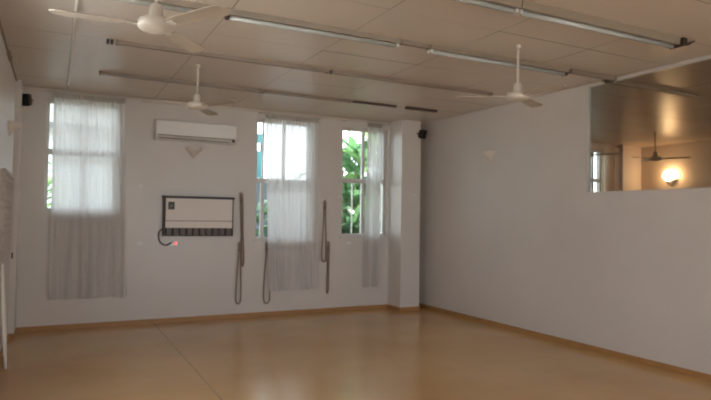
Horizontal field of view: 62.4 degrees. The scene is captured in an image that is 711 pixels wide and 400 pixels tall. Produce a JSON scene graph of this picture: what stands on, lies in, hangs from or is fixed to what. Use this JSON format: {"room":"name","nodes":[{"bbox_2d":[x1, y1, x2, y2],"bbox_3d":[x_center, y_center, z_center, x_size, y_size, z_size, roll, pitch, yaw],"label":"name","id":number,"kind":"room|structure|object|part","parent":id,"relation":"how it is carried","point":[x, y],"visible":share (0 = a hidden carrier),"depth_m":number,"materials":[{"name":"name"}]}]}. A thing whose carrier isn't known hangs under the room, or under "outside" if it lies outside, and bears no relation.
{"room":"dance studio","nodes":[
{"label":"dance studio","id":0,"kind":"room"},
{"bbox_2d":[0,31,15,351],"bbox_3d":[-1.852,-0.059,2.379,0.200,3.207,11.118,2,-2,-27],"label":"wall","id":1,"kind":"structure","parent":0,"point":[7,79],"depth_m":6.04,"materials":[{"name":"paint"}]},
{"bbox_2d":[1,264,6,369],"bbox_3d":[-3.351,1.114,5.598,0.077,1.003,0.265,2,-2,-27],"label":"rope","id":2,"kind":"object","parent":1,"relation":"hanging from","point":[3,302],"visible":1,"depth_m":5.51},
{"bbox_2d":[0,334,8,360],"bbox_3d":[-1.685,1.511,2.197,0.014,0.062,10.706,2,-2,-27],"label":"baseboard","id":3,"kind":"structure","parent":1,"relation":"attached to","point":[1,352],"depth_m":6.14,"materials":[{"name":"brown wood"}]},
{"bbox_2d":[0,21,16,80],"bbox_3d":[-1.638,-1.538,2.298,0.030,0.041,10.720,2,-2,-27],"label":"trim","id":4,"kind":"structure","parent":1,"relation":"attached to","point":[9,55],"depth_m":5.80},
{"bbox_2d":[11,182,15,258],"bbox_3d":[-3.760,0.217,6.408,0.075,0.840,0.040,2,-2,-27],"label":"strap","id":5,"kind":"object","parent":1,"relation":"hanging from","point":[14,182],"visible":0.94,"depth_m":6.41,"materials":[{"name":"grey fabric"}]},
{"bbox_2d":[8,120,20,135],"bbox_3d":[-3.675,-0.761,6.339,0.112,0.155,0.224,2,-2,-27],"label":"wall sconce","id":6,"kind":"object","parent":1,"relation":"attached to","point":[12,125],"visible":1,"depth_m":6.27,"materials":[{"name":"white glass"}]},
{"bbox_3d":[-3.306,-0.242,5.561,0.091,0.060,1.240,2,-2,-27],"label":"peg rail","id":7,"kind":"object","parent":1,"relation":"attached to","visible":0},
{"bbox_2d":[0,168,5,247],"bbox_3d":[-3.059,0.067,5.072,0.060,0.686,0.058,2,-2,-27],"label":"strap","id":8,"kind":"object","parent":7,"relation":"hanging from","point":[2,170],"visible":1,"depth_m":5.06,"materials":[{"name":"grey fabric"}]},
{"bbox_2d":[0,169,6,254],"bbox_3d":[-3.112,0.104,5.177,0.059,0.758,0.076,2,-2,-27],"label":"strap","id":9,"kind":"object","parent":7,"relation":"hanging from","point":[2,250],"visible":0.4,"depth_m":5.21,"materials":[{"name":"grey fabric"}]},
{"bbox_2d":[0,172,7,261],"bbox_3d":[-3.171,0.141,5.285,0.059,0.829,0.099,2,-2,-27],"label":"strap","id":10,"kind":"object","parent":7,"relation":"hanging from","point":[2,257],"visible":0.35,"depth_m":5.32,"materials":[{"name":"grey fabric"}]},
{"bbox_2d":[5,174,8,244],"bbox_3d":[-3.226,0.075,5.399,0.055,0.686,0.063,2,-2,-27],"label":"strap","id":11,"kind":"object","parent":7,"relation":"hanging from","point":[8,174],"visible":0.2,"depth_m":5.43,"materials":[{"name":"grey fabric"}]},
{"bbox_2d":[6,174,9,248],"bbox_3d":[-3.282,0.112,5.506,0.058,0.758,0.080,2,-2,-27],"label":"strap","id":12,"kind":"object","parent":7,"relation":"hanging from","point":[9,174],"visible":0.23,"depth_m":5.54,"materials":[{"name":"grey fabric"}]},
{"bbox_2d":[6,172,10,258],"bbox_3d":[-3.334,0.148,5.609,0.056,0.829,0.092,2,-2,-27],"label":"strap","id":13,"kind":"object","parent":7,"relation":"hanging from","point":[7,249],"visible":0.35,"depth_m":5.65,"materials":[{"name":"grey fabric"}]},
{"bbox_2d":[8,180,12,256],"bbox_3d":[-3.498,0.155,5.926,0.057,0.829,0.109,2,-2,-27],"label":"strap","id":14,"kind":"object","parent":7,"relation":"hanging from","point":[12,180],"visible":0.32,"depth_m":5.96,"materials":[{"name":"grey fabric"}]},
{"bbox_2d":[9,173,11,240],"bbox_3d":[-3.390,0.082,5.719,0.057,0.686,0.069,2,-2,-27],"label":"strap","id":15,"kind":"object","parent":7,"relation":"hanging from","point":[11,173],"visible":0.21,"depth_m":5.75,"materials":[{"name":"grey fabric"}]},
{"bbox_2d":[9,174,12,249],"bbox_3d":[-3.440,0.118,5.812,0.059,0.758,0.080,2,-2,-27],"label":"strap","id":16,"kind":"object","parent":7,"relation":"hanging from","point":[12,174],"visible":0.24,"depth_m":5.85,"materials":[{"name":"grey fabric"}]},
{"bbox_2d":[8,79,22,333],"bbox_3d":[-4.172,0.102,7.210,0.065,3.107,0.398,2,-2,-27],"label":"pillar","id":17,"kind":"structure","parent":0,"point":[13,274],"depth_m":7.05,"materials":[{"name":"paint"}]},
{"bbox_2d":[9,328,16,338],"bbox_3d":[-4.181,1.623,7.156,0.079,0.062,0.398,2,-2,-27],"label":"baseboard","id":18,"kind":"structure","parent":17,"relation":"attached to","point":[12,335],"depth_m":6.99,"materials":[{"name":"brown wood"}]},
{"bbox_2d":[22,94,32,105],"bbox_3d":[-4.106,-1.246,7.375,0.102,0.158,0.213,1,-2,-2],"label":"wall speaker","id":19,"kind":"object","parent":17,"relation":"attached to","point":[27,100],"visible":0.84,"depth_m":7.29,"materials":[{"name":"black plastic"}]},
{"bbox_2d":[22,94,28,104],"bbox_3d":[-4.103,-1.243,7.287,0.085,0.131,0.006,1,12,-2],"label":"grille","id":20,"kind":"object","parent":19,"relation":"attached to","point":[25,97],"depth_m":7.28,"materials":[{"name":"black plastic"}]},
{"bbox_2d":[16,89,640,326],"bbox_3d":[0.905,0.210,10.136,12.170,3.207,0.200,2,-2,-27],"label":"wall","id":21,"kind":"structure","parent":0,"point":[196,276],"depth_m":8.35,"materials":[{"name":"paint"}]},
{"bbox_2d":[41,100,53,212],"bbox_3d":[-3.617,-0.555,7.795,0.940,1.470,0.148,2,-2,-27],"label":"window","id":22,"kind":"structure","parent":21,"relation":"in","point":[48,151],"depth_m":7.62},
{"bbox_2d":[45,90,129,99],"bbox_3d":[-3.521,-1.383,7.753,1.020,0.016,0.083,2,-2,-27],"label":"curtain rod","id":23,"kind":"object","parent":21,"relation":"attached to","point":[45,90],"visible":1,"depth_m":7.70,"materials":[{"name":"white metal"}]},
{"bbox_2d":[48,92,126,299],"bbox_3d":[-3.469,-0.039,7.711,0.945,2.661,0.061,2,-2,-27],"label":"curtain","id":24,"kind":"object","parent":23,"relation":"hanging from","point":[88,223],"visible":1,"depth_m":7.69,"materials":[{"name":"fabric"}]},
{"bbox_2d":[169,241,177,245],"bbox_3d":[-2.545,0.609,8.225,0.110,0.070,0.050,2,-2,-27],"label":"power outlet","id":25,"kind":"object","parent":21,"relation":"attached to","point":[173,243],"visible":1,"depth_m":8.23,"materials":[{"name":"white plastic"}]},
{"bbox_2d":[186,147,201,157],"bbox_3d":[-2.290,-0.672,8.349,0.224,0.155,0.112,2,-2,-27],"label":"wall sconce","id":26,"kind":"object","parent":21,"relation":"attached to","point":[193,151],"visible":1,"depth_m":8.33,"materials":[{"name":"beige paint"}]},
{"bbox_2d":[154,119,236,144],"bbox_3d":[-2.257,-0.960,8.323,1.110,0.270,0.200,2,-2,-27],"label":"air conditioner","id":27,"kind":"object","parent":21,"relation":"attached to","point":[164,129],"visible":1,"depth_m":8.23,"materials":[{"name":"white plastic"}]},
{"bbox_3d":[-2.214,-0.990,8.240,1.086,0.175,0.012,2,-2,-27],"label":"panel","id":28,"kind":"part","parent":27,"relation":"part of","materials":[{"name":"white plastic"}]},
{"bbox_2d":[158,195,234,245],"bbox_3d":[-2.245,0.299,8.326,1.040,0.696,0.155,2,-2,-27],"label":"wall heater","id":29,"kind":"object","parent":21,"relation":"attached to","point":[182,215],"visible":1,"depth_m":8.28,"materials":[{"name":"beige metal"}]},
{"bbox_3d":[-2.646,0.516,8.170,0.196,0.242,0.018,2,-2,-27],"label":"power cord","id":30,"kind":"part","parent":29,"relation":"part of","materials":[{"name":"black rubber"}]},
{"bbox_2d":[166,228,231,234],"bbox_3d":[-2.217,0.446,8.317,0.922,0.094,0.071,2,-2,-27],"label":"grille","id":31,"kind":"object","parent":29,"relation":"attached to","point":[169,231],"depth_m":8.29,"materials":[{"name":"black metal"}]},
{"bbox_3d":[-2.217,0.191,8.332,0.926,0.411,0.095,2,-2,-27],"label":"panel","id":32,"kind":"part","parent":29,"relation":"part of","materials":[{"name":"beige ceramic"}]},
{"bbox_2d":[16,304,386,332],"bbox_3d":[-1.856,1.698,8.572,5.380,0.062,0.014,2,-2,-27],"label":"baseboard","id":33,"kind":"structure","parent":21,"relation":"attached to","point":[303,311],"depth_m":8.31,"materials":[{"name":"brown wood"}]},
{"bbox_2d":[23,86,390,123],"bbox_3d":[-1.809,-1.357,8.656,5.380,0.031,0.030,2,-2,-27],"label":"trim","id":34,"kind":"structure","parent":21,"relation":"attached to","point":[24,87],"depth_m":8.55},
{"bbox_2d":[253,119,267,241],"bbox_3d":[-1.122,-0.289,9.063,0.950,1.845,0.148,2,-2,-27],"label":"window","id":35,"kind":"structure","parent":21,"relation":"in","point":[262,180],"depth_m":8.93,"materials":[{"name":"white metal"}]},
{"bbox_2d":[258,112,321,119],"bbox_3d":[-1.005,-1.295,9.036,1.030,0.016,0.083,2,-2,-27],"label":"curtain rod","id":36,"kind":"object","parent":21,"relation":"attached to","point":[258,112],"visible":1,"depth_m":8.98,"materials":[{"name":"white metal"}]},
{"bbox_2d":[265,114,318,290],"bbox_3d":[-0.968,0.046,8.988,0.913,2.656,0.064,2,-2,-27],"label":"curtain","id":37,"kind":"object","parent":36,"relation":"hanging from","point":[291,146],"visible":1,"depth_m":8.99,"materials":[{"name":"fabric"}]},
{"bbox_2d":[340,128,388,237],"bbox_3d":[0.132,-0.273,9.703,0.895,1.785,0.148,2,-2,-27],"label":"window","id":38,"kind":"structure","parent":21,"relation":"in","point":[362,181],"depth_m":9.73,"materials":[{"name":"white metal"}]},
{"bbox_3d":[0.133,0.605,9.650,0.895,0.028,0.088,2,-2,-27],"label":"sill","id":39,"kind":"part","parent":38,"relation":"part of","materials":[{"name":"white paint"}]},
{"bbox_2d":[343,119,390,124],"bbox_3d":[0.188,-1.275,9.645,0.870,0.016,0.083,2,-2,-27],"label":"curtain rod","id":40,"kind":"object","parent":21,"relation":"attached to","point":[344,119],"visible":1,"depth_m":9.60,"materials":[{"name":"white metal"}]},
{"bbox_2d":[362,123,382,286],"bbox_3d":[0.287,0.078,9.627,0.320,2.676,0.089,2,-2,-27],"label":"curtain","id":41,"kind":"object","parent":40,"relation":"hanging from","point":[371,251],"visible":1,"depth_m":9.62,"materials":[{"name":"fabric"}]},
{"bbox_2d":[591,150,600,191],"bbox_3d":[4.831,-0.113,12.099,0.750,1.840,0.148,2,-2,-27],"label":"window","id":42,"kind":"structure","parent":21,"relation":"in","point":[593,180],"depth_m":12.22,"materials":[{"name":"white metal"}]},
{"bbox_2d":[601,146,619,191],"bbox_3d":[5.291,0.272,12.175,0.558,2.741,0.059,2,-2,-27],"label":"curtain","id":43,"kind":"object","parent":21,"relation":"hanging from","point":[610,163],"visible":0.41,"depth_m":12.18,"materials":[{"name":"beige fabric"}]},
{"bbox_2d":[0,0,709,143],"bbox_3d":[3.466,-1.460,5.210,12.170,0.088,11.668,2,-2,-27],"label":"roof","id":44,"kind":"structure","parent":0,"point":[0,0],"depth_m":6.18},
{"bbox_2d":[0,0,710,124],"bbox_3d":[0.942,-1.480,3.838,6.021,0.006,11.112,2,-2,-27],"label":"ceiling","id":45,"kind":"structure","parent":0,"point":[447,23],"depth_m":5.65,"materials":[{"name":"white paint"}]},
{"bbox_2d":[67,0,78,85],"bbox_3d":[-2.451,-1.475,5.113,0.029,0.028,4.875,2,-2,-27],"label":"cable","id":46,"kind":"object","parent":45,"relation":"attached to","point":[76,1],"visible":0.98,"depth_m":5.38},
{"bbox_2d":[106,39,113,44],"bbox_3d":[-2.264,-1.458,5.413,0.059,0.035,0.060,2,-2,-27],"label":"holder","id":47,"kind":"object","parent":45,"relation":"attached to","point":[107,40],"visible":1,"depth_m":5.39,"materials":[{"name":"grey metal"}]},
{"bbox_2d":[49,0,229,51],"bbox_3d":[-1.244,-1.256,3.401,0.936,0.529,0.936,2,-2,-27],"label":"ceiling fan","id":48,"kind":"object","parent":45,"relation":"hanging from","point":[155,22],"visible":1,"depth_m":3.36,"materials":[{"name":"white metal"}]},
{"bbox_3d":[-1.477,-1.035,3.324,0.460,0.020,0.125,2,-2,-23],"label":"blade","id":49,"kind":"part","parent":48,"relation":"part of","materials":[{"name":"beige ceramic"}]},
{"bbox_3d":[-1.075,-1.022,3.393,0.090,0.011,0.044,0,-2,31],"label":"blade arm","id":50,"kind":"part","parent":48,"relation":"part of","materials":[{"name":"white metal"}]},
{"bbox_3d":[-1.104,-1.016,3.775,0.125,0.020,0.460,0,-2,12],"label":"blade","id":51,"kind":"part","parent":48,"relation":"part of","materials":[{"name":"beige ceramic"}]},
{"bbox_3d":[-0.890,-1.028,3.283,0.460,0.020,0.125,0,-2,31],"label":"blade","id":52,"kind":"part","parent":48,"relation":"part of","materials":[{"name":"beige ceramic"}]},
{"bbox_2d":[113,0,205,12],"bbox_3d":[-1.776,-1.471,4.183,1.400,0.077,0.075,2,-2,-27],"label":"strip light","id":53,"kind":"object","parent":45,"relation":"attached to","point":[184,6],"visible":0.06,"depth_m":4.38,"materials":[{"name":"metal"}]},
{"bbox_2d":[99,71,261,92],"bbox_3d":[-2.045,-1.409,7.051,1.902,0.039,0.066,2,-2,-27],"label":"recessed light","id":54,"kind":"object","parent":45,"relation":"in","point":[100,72],"visible":1,"depth_m":6.98,"materials":[{"name":"metal"}]},
{"bbox_2d":[141,64,235,115],"bbox_3d":[-1.785,-1.205,6.203,0.887,0.479,0.992,2,-2,-27],"label":"ceiling fan","id":55,"kind":"object","parent":45,"relation":"hanging from","point":[196,104],"visible":1,"depth_m":6.18,"materials":[{"name":"white metal"}]},
{"bbox_3d":[-1.987,-1.009,6.119,0.460,0.020,0.125,2,-2,-25],"label":"blade","id":56,"kind":"part","parent":55,"relation":"part of","materials":[{"name":"white metal"}]},
{"bbox_3d":[-1.685,-1.255,6.266,0.021,0.292,0.020,2,-2,-27],"label":"rod","id":57,"kind":"part","parent":55,"relation":"part of","materials":[{"name":"white metal"}]},
{"bbox_3d":[-1.659,-0.991,6.587,0.125,0.020,0.460,1,-2,5],"label":"blade","id":58,"kind":"part","parent":55,"relation":"part of","materials":[{"name":"white metal"}]},
{"bbox_3d":[-1.418,-1.003,6.069,0.460,0.020,0.125,0,-2,35],"label":"blade","id":59,"kind":"part","parent":55,"relation":"part of","materials":[{"name":"white metal"}]},
{"bbox_2d":[115,40,329,73],"bbox_3d":[-1.257,-1.431,5.926,2.162,0.039,0.066,2,-2,-27],"label":"recessed light","id":60,"kind":"object","parent":45,"relation":"in","point":[117,42],"visible":1,"depth_m":5.86,"materials":[{"name":"metal"}]},
{"bbox_2d":[263,90,351,102],"bbox_3d":[-0.620,-1.367,7.778,1.242,0.039,0.066,2,-2,-27],"label":"recessed light","id":61,"kind":"object","parent":45,"relation":"in","point":[264,91],"visible":1,"depth_m":7.75,"materials":[{"name":"metal"}]},
{"bbox_2d":[225,8,400,47],"bbox_3d":[-0.310,-1.428,4.929,1.570,0.077,0.078,2,-2,-27],"label":"strip light","id":62,"kind":"object","parent":45,"relation":"attached to","point":[235,15],"visible":0.91,"depth_m":4.88,"materials":[{"name":"white metal"}]},
{"bbox_2d":[352,100,396,107],"bbox_3d":[0.271,-1.345,8.232,0.690,0.030,0.050,2,-2,-27],"label":"recessed light","id":63,"kind":"object","parent":45,"relation":"in","point":[353,101],"visible":1,"depth_m":8.20,"materials":[{"name":"black metal"}]},
{"bbox_2d":[330,70,492,95],"bbox_3d":[0.724,-1.373,6.937,2.232,0.039,0.066,2,-2,-27],"label":"recessed light","id":64,"kind":"object","parent":45,"relation":"in","point":[336,72],"visible":0.98,"depth_m":6.86,"materials":[{"name":"metal"}]},
{"bbox_2d":[400,39,431,49],"bbox_3d":[0.538,-1.420,5.361,0.337,0.044,0.066,2,-2,-27],"label":"strip light","id":65,"kind":"object","parent":45,"relation":"attached to","point":[404,42],"visible":0.88,"depth_m":5.34,"materials":[{"name":"metal"}]},
{"bbox_2d":[405,106,437,112],"bbox_3d":[0.965,-1.323,8.586,0.530,0.035,0.065,2,-2,-27],"label":"recessed light","id":66,"kind":"object","parent":45,"relation":"in","point":[406,107],"visible":1,"depth_m":8.57,"materials":[{"name":"black metal"}]},
{"bbox_2d":[453,0,521,14],"bbox_3d":[0.507,-1.437,3.975,1.540,0.092,0.100,2,-2,-27],"label":"strip light","id":67,"kind":"object","parent":45,"relation":"attached to","point":[509,6],"visible":1,"depth_m":4.23,"materials":[{"name":"white metal"}]},
{"bbox_2d":[427,44,569,75],"bbox_3d":[1.464,-1.376,5.834,1.745,0.077,0.078,2,-2,-27],"label":"strip light","id":68,"kind":"object","parent":45,"relation":"attached to","point":[436,49],"visible":0.99,"depth_m":5.77,"materials":[{"name":"white metal"}]},
{"bbox_2d":[456,44,563,106],"bbox_3d":[1.554,-1.167,5.295,0.991,0.514,0.894,2,-2,-27],"label":"ceiling fan","id":69,"kind":"object","parent":45,"relation":"hanging from","point":[518,95],"visible":1,"depth_m":5.35,"materials":[{"name":"white metal"}]},
{"bbox_3d":[1.159,-0.951,5.418,0.460,0.020,0.125,1,-2,6],"label":"blade","id":70,"kind":"part","parent":69,"relation":"part of","materials":[{"name":"white metal"}]},
{"bbox_3d":[1.491,-1.219,5.391,0.021,0.327,0.020,2,-2,-27],"label":"rod","id":71,"kind":"part","parent":69,"relation":"part of","materials":[{"name":"white metal"}]},
{"bbox_3d":[1.681,-0.936,5.650,0.125,0.020,0.460,0,-2,36],"label":"blade","id":72,"kind":"part","parent":69,"relation":"part of","materials":[{"name":"white metal"}]},
{"bbox_3d":[1.621,-0.954,5.082,0.125,0.020,0.460,2,-2,-24],"label":"blade","id":73,"kind":"part","parent":69,"relation":"part of","materials":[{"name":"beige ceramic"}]},
{"bbox_2d":[568,69,616,80],"bbox_3d":[2.580,-1.360,6.402,0.692,0.044,0.071,2,-2,-27],"label":"strip light","id":74,"kind":"object","parent":45,"relation":"attached to","point":[571,71],"visible":0.88,"depth_m":6.38,"materials":[{"name":"metal"}]},
{"bbox_2d":[515,0,680,48],"bbox_3d":[2.003,-1.394,4.738,1.800,0.092,0.100,2,-2,-27],"label":"strip light","id":75,"kind":"object","parent":45,"relation":"attached to","point":[530,9],"visible":0.92,"depth_m":4.66,"materials":[{"name":"white metal"}]},
{"bbox_2d":[602,80,613,83],"bbox_3d":[2.851,-1.344,6.636,0.055,0.045,0.130,2,-2,-27],"label":"holder","id":76,"kind":"object","parent":45,"relation":"attached to","point":[604,81],"visible":0.64,"depth_m":6.62,"materials":[{"name":"grey metal"}]},
{"bbox_2d":[675,37,694,48],"bbox_3d":[2.890,-1.372,5.171,0.153,0.075,0.114,2,-2,-27],"label":"holder","id":77,"kind":"object","parent":45,"relation":"attached to","point":[684,41],"visible":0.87,"depth_m":5.12,"materials":[{"name":"black metal"}]},
{"bbox_2d":[675,37,687,48],"bbox_3d":[2.850,-1.373,5.153,0.065,0.075,0.110,2,-2,-27],"label":"socket","id":78,"kind":"object","parent":77,"relation":"attached to","point":[684,41],"depth_m":5.12,"materials":[{"name":"black plastic"}]},
{"bbox_2d":[0,307,710,399],"bbox_3d":[0.818,1.672,3.703,6.247,0.100,11.518,2,-2,-27],"label":"floor","id":79,"kind":"structure","parent":0,"point":[382,353],"depth_m":5.95,"materials":[{"name":"brown wood"}]},
{"bbox_2d":[388,119,420,306],"bbox_3d":[0.808,0.248,9.750,0.360,3.107,0.398,2,-2,-27],"label":"pillar","id":80,"kind":"structure","parent":0,"point":[405,144],"depth_m":9.60,"materials":[{"name":"paint"}]},
{"bbox_2d":[387,304,419,311],"bbox_3d":[0.793,1.769,9.693,0.388,0.062,0.398,2,-2,-27],"label":"baseboard","id":81,"kind":"structure","parent":80,"relation":"attached to","point":[392,307],"depth_m":9.54,"materials":[{"name":"brown wood"}]},
{"bbox_2d":[417,130,426,138],"bbox_3d":[1.073,-1.067,9.601,0.180,0.158,0.102,-1,-2,43],"label":"wall speaker","id":82,"kind":"object","parent":80,"relation":"attached to","point":[422,134],"visible":1,"depth_m":9.55,"materials":[{"name":"black plastic"}]},
{"bbox_2d":[419,55,710,374],"bbox_3d":[3.622,0.101,5.171,0.040,3.207,11.118,2,-2,-27],"label":"wall","id":83,"kind":"structure","parent":0,"point":[516,238],"depth_m":7.32,"materials":[{"name":"paint"}]},
{"bbox_2d":[482,150,494,161],"bbox_3d":[1.892,-0.631,8.438,0.112,0.155,0.224,2,-2,-27],"label":"wall sconce","id":84,"kind":"object","parent":83,"relation":"attached to","point":[489,154],"visible":1,"depth_m":8.39,"materials":[{"name":"white glass"}]},
{"bbox_2d":[419,303,710,381],"bbox_3d":[3.576,1.672,5.112,0.014,0.062,11.118,2,-2,-27],"label":"baseboard","id":85,"kind":"structure","parent":83,"relation":"attached to","point":[668,367],"depth_m":6.83,"materials":[{"name":"brown wood"}]},
{"bbox_2d":[585,56,710,192],"bbox_3d":[3.586,-0.750,5.288,0.054,1.270,3.725,2,-2,-27],"label":"window","id":86,"kind":"structure","parent":83,"relation":"in","point":[588,88],"depth_m":6.90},
{"bbox_2d":[617,144,637,190],"bbox_3d":[5.754,0.397,12.419,0.470,3.107,0.138,2,-2,-27],"label":"pillar","id":87,"kind":"structure","parent":0,"point":[628,165],"depth_m":12.36,"materials":[{"name":"paint"}]},
{"bbox_2d":[591,60,710,147],"bbox_3d":[6.201,-1.327,6.520,5.697,0.006,11.112,2,-2,-27],"label":"ceiling","id":88,"kind":"structure","parent":0,"point":[616,106],"depth_m":8.48,"materials":[{"name":"white paint"}]},
{"bbox_2d":[591,153,622,156],"bbox_3d":[3.859,-0.992,9.957,0.887,0.524,0.992,2,-2,-27],"label":"ceiling fan","id":89,"kind":"object","parent":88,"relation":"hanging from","point":[592,154],"visible":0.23,"depth_m":9.83,"materials":[{"name":"brown metal"}]},
{"bbox_3d":[4.226,-0.766,9.822,0.460,0.020,0.125,0,-2,35],"label":"blade","id":90,"kind":"part","parent":89,"relation":"part of","materials":[{"name":"beige ceramic"}]},
{"bbox_2d":[610,81,698,97],"bbox_3d":[3.621,-1.332,7.090,1.580,0.030,0.060,2,-2,-27],"label":"strip light","id":91,"kind":"object","parent":88,"relation":"in","point":[618,82],"visible":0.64,"depth_m":7.07,"materials":[{"name":"grey metal"}]},
{"bbox_2d":[634,132,690,161],"bbox_3d":[5.277,-0.961,10.478,0.887,0.514,0.992,2,-2,-27],"label":"ceiling fan","id":92,"kind":"object","parent":88,"relation":"hanging from","point":[655,157],"visible":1,"depth_m":10.46,"materials":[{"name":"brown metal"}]},
{"bbox_3d":[5.377,-1.011,10.541,0.021,0.327,0.020,2,-2,-27],"label":"rod","id":93,"kind":"part","parent":92,"relation":"part of","materials":[{"name":"metal"}]},
{"bbox_3d":[5.644,-0.741,10.343,0.460,0.020,0.125,0,-2,35],"label":"blade","id":94,"kind":"part","parent":92,"relation":"part of","materials":[{"name":"beige ceramic"}]},
{"bbox_2d":[641,140,710,189],"bbox_3d":[8.808,0.253,7.816,0.200,3.207,11.118,2,-2,-27],"label":"wall","id":95,"kind":"structure","parent":0,"point":[695,171],"depth_m":11.96,"materials":[{"name":"paint"}]},
{"bbox_2d":[663,170,676,185],"bbox_3d":[6.427,-0.447,12.052,0.228,0.330,0.224,2,-2,-27],"label":"wall sconce","id":96,"kind":"object","parent":95,"relation":"attached to","point":[668,175],"visible":1,"depth_m":12.00,"materials":[{"name":"white glass"}]},
{"bbox_3d":[6.424,-0.502,12.052,0.220,0.220,0.220,2,-2,-27],"label":"lamp globe","id":97,"kind":"part","parent":96,"relation":"part of","materials":[{"name":"white glass"}]},
{"bbox_3d":[6.478,-0.358,12.076,0.112,0.155,0.224,2,-2,-27],"label":"lamp shade","id":98,"kind":"part","parent":96,"relation":"part of","materials":[{"name":"beige paint"}]},
{"bbox_3d":[-11.197,2.618,32.811,70.000,0.100,51.282,2,-2,-27],"label":"ground","id":99,"kind":"structure","parent":0,"visible":0},
{"bbox_2d":[47,148,51,207],"bbox_3d":[-5.248,0.541,9.532,1.238,2.842,1.005,2,-2,-27],"label":"plant","id":100,"kind":"object","parent":99,"relation":"on","point":[49,178],"visible":0.02,"depth_m":9.58,"materials":[{"name":"green plant"}]},
{"bbox_2d":[47,104,53,207],"bbox_3d":[-7.538,-0.742,12.620,5.800,5.520,3.500,2,-2,-27],"label":"house","id":101,"kind":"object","parent":99,"relation":"on","point":[51,105],"visible":0.02,"depth_m":11.90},
{"bbox_2d":[257,133,261,236],"bbox_3d":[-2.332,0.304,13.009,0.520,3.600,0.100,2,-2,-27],"label":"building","id":102,"kind":"structure","parent":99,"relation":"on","point":[259,153],"depth_m":13.09,"materials":[{"name":"paint"}]},
{"bbox_3d":[-2.300,-0.986,13.021,0.520,0.980,0.040,2,-2,-27],"label":"panel","id":103,"kind":"part","parent":102,"relation":"part of","materials":[{"name":"teal glass"}]},
{"bbox_2d":[256,200,266,236],"bbox_3d":[-1.835,0.946,10.403,1.589,2.189,1.614,2,-2,-27],"label":"plant","id":104,"kind":"object","parent":99,"relation":"on","point":[265,201],"visible":0.03,"depth_m":10.35,"materials":[{"name":"green plant"}]},
{"bbox_2d":[256,183,347,236],"bbox_3d":[0.474,0.896,15.114,8.020,2.620,0.120,2,-2,-27],"label":"fence","id":105,"kind":"object","parent":99,"relation":"on","point":[265,184],"visible":0.02,"depth_m":13.73,"materials":[{"name":"metal"}]},
{"bbox_2d":[342,131,380,233],"bbox_3d":[0.124,0.103,12.683,2.789,4.063,2.404,2,-2,-27],"label":"plant","id":106,"kind":"object","parent":99,"relation":"on","point":[352,150],"visible":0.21,"depth_m":12.28,"materials":[{"name":"green plant"}]},
{"bbox_2d":[342,202,380,233],"bbox_3d":[0.019,1.050,11.180,1.679,2.083,1.438,0,-2,35],"label":"plant","id":107,"kind":"object","parent":99,"relation":"on","point":[356,212],"visible":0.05,"depth_m":11.17,"materials":[{"name":"green plant"}]},
{"bbox_3d":[-1.683,-0.089,8.676,0.044,0.050,0.058,2,-2,-27],"label":"wall hook","id":108,"kind":"object","parent":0,"visible":0},
{"bbox_2d":[240,193,243,266],"bbox_3d":[-1.669,0.437,8.659,0.078,1.093,0.047,1,-2,-9],"label":"rope","id":109,"kind":"object","parent":108,"relation":"hanging from","point":[241,194],"visible":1,"depth_m":8.65,"materials":[{"name":"fabric"}]},
{"bbox_3d":[-1.706,0.630,8.648,0.044,0.050,0.058,2,-2,-27],"label":"wall hook","id":110,"kind":"object","parent":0,"visible":0},
{"bbox_2d":[235,242,241,303],"bbox_3d":[-1.714,1.072,8.628,0.087,0.920,0.047,1,-2,-7],"label":"rope","id":111,"kind":"object","parent":110,"relation":"hanging from","point":[239,248],"visible":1,"depth_m":8.62,"materials":[{"name":"fabric"}]},
{"bbox_3d":[-1.332,0.641,8.839,0.044,0.050,0.058,2,-2,-27],"label":"wall hook","id":112,"kind":"object","parent":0,"visible":0},
{"bbox_2d":[263,242,269,303],"bbox_3d":[-1.327,1.090,8.823,0.118,0.935,0.048,2,-2,-27],"label":"rope","id":113,"kind":"object","parent":112,"relation":"hanging from","point":[266,256],"visible":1,"depth_m":8.81,"materials":[{"name":"fabric"}]},
{"bbox_3d":[-0.482,0.021,9.287,0.044,0.050,0.058,2,-2,-27],"label":"wall hook","id":114,"kind":"object","parent":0,"visible":0},
{"bbox_2d":[321,200,326,261],"bbox_3d":[-0.493,0.492,9.266,0.088,0.980,0.047,1,-2,-8],"label":"rope","id":115,"kind":"object","parent":114,"relation":"hanging from","point":[325,207],"visible":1,"depth_m":9.26,"materials":[{"name":"fabric"}]},
{"bbox_3d":[-0.427,0.667,9.301,0.044,0.050,0.058,2,-2,-27],"label":"wall hook","id":116,"kind":"object","parent":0,"visible":0},
{"bbox_2d":[326,241,329,293],"bbox_3d":[-0.433,1.065,9.283,0.054,0.831,0.048,1,-2,3],"label":"rope","id":117,"kind":"object","parent":116,"relation":"hanging from","point":[328,243],"visible":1,"depth_m":9.27,"materials":[{"name":"fabric"}]}
]}

